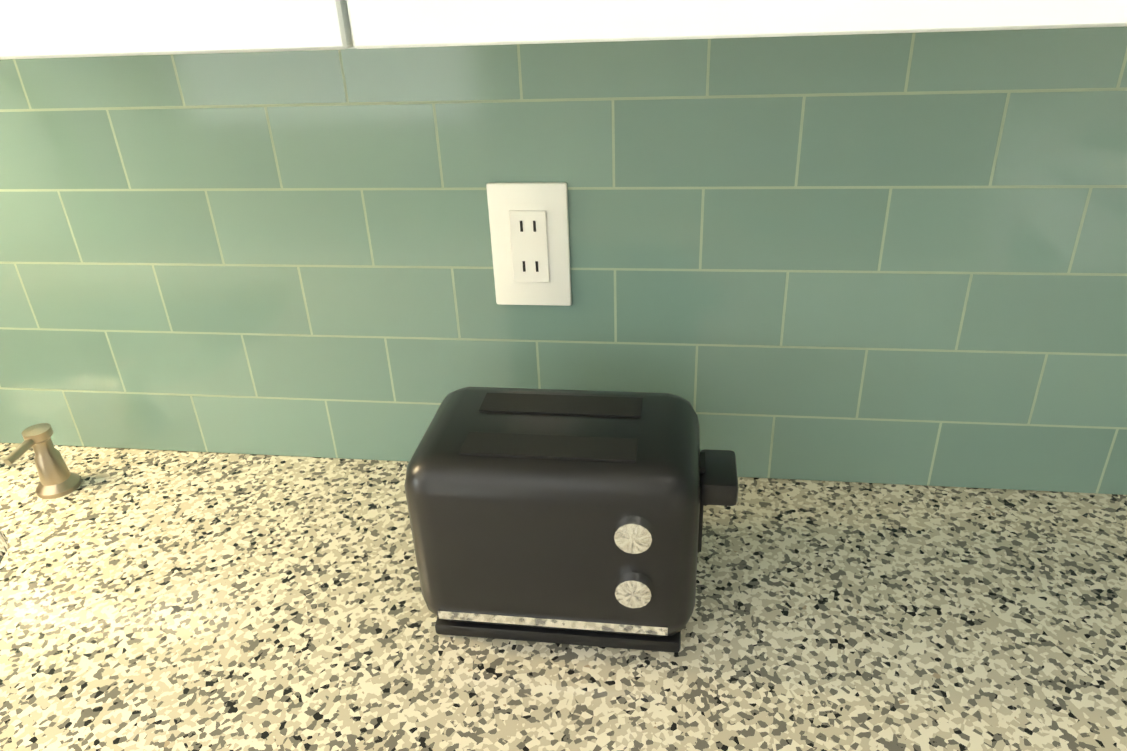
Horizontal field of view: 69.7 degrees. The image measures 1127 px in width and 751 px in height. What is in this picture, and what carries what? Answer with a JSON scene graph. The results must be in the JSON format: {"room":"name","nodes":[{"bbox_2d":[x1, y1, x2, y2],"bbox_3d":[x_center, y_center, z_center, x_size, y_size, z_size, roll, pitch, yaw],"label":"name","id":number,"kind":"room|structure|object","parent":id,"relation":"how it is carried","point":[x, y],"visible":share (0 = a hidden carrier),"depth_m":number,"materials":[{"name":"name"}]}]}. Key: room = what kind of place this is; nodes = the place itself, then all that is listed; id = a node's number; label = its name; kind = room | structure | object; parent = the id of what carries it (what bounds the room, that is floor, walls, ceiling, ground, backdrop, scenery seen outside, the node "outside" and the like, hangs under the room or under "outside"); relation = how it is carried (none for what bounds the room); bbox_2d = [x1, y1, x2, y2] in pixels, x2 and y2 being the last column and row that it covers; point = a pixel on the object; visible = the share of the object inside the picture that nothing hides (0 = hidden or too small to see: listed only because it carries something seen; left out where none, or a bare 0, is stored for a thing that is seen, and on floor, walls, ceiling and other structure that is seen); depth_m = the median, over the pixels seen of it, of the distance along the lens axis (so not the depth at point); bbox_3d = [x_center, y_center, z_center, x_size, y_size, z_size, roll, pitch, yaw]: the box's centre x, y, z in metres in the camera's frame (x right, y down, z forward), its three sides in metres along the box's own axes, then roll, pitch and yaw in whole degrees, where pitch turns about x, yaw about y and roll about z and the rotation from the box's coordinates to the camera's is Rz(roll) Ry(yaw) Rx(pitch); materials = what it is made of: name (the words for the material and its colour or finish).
{"room":"kitchen","nodes":[
{"label":"kitchen","id":0,"kind":"room"},
{"bbox_2d":[0,26,1126,494],"bbox_3d":[-0.933,-0.176,0.915,5.400,2.330,0.108,2,28,8],"label":"wall","id":1,"kind":"structure","parent":0,"point":[882,258],"depth_m":0.73,"materials":[{"name":"green tile"}]},
{"bbox_2d":[486,182,571,305],"bbox_3d":[-0.030,-0.117,0.736,0.072,0.116,0.007,2,28,8],"label":"electrical outlet","id":2,"kind":"object","parent":1,"relation":"attached to","point":[529,227],"visible":1,"depth_m":0.73,"materials":[{"name":"white plastic"}]},
{"bbox_2d":[0,0,1126,59],"bbox_3d":[-0.095,-0.610,0.284,0.768,0.897,0.365,2,28,8],"label":"upper cabinet","id":3,"kind":"object","parent":1,"relation":"attached to","point":[31,29],"visible":1,"depth_m":0.35,"materials":[{"name":"white"}]},
{"bbox_3d":[-1.212,1.975,-0.576,5.400,0.060,4.800,2,28,8],"label":"floor","id":4,"kind":"structure","parent":0,"visible":0},
{"bbox_3d":[1.157,0.702,0.632,0.927,0.872,0.633,2,28,8],"label":"base cabinet","id":5,"kind":"object","parent":4,"relation":"on","visible":0},
{"bbox_2d":[0,423,1126,750],"bbox_3d":[-0.015,0.231,0.397,3.208,0.619,0.933,2,28,8],"label":"countertop","id":6,"kind":"structure","parent":5,"relation":"on","point":[184,601],"depth_m":0.65,"materials":[{"name":"stone"}]},
{"bbox_2d":[0,423,81,499],"bbox_3d":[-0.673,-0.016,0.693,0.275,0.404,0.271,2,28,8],"label":"soap dispenser","id":7,"kind":"object","parent":6,"relation":"on","point":[47,476],"depth_m":0.84,"materials":[{"name":"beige metal"}]},
{"bbox_2d":[404,387,738,652],"bbox_3d":[0.011,0.111,0.642,0.243,0.170,0.150,2,28,8],"label":"toaster","id":8,"kind":"object","parent":6,"relation":"on","point":[573,517],"visible":1,"depth_m":0.58,"materials":[{"name":"black plastic"}]}
]}

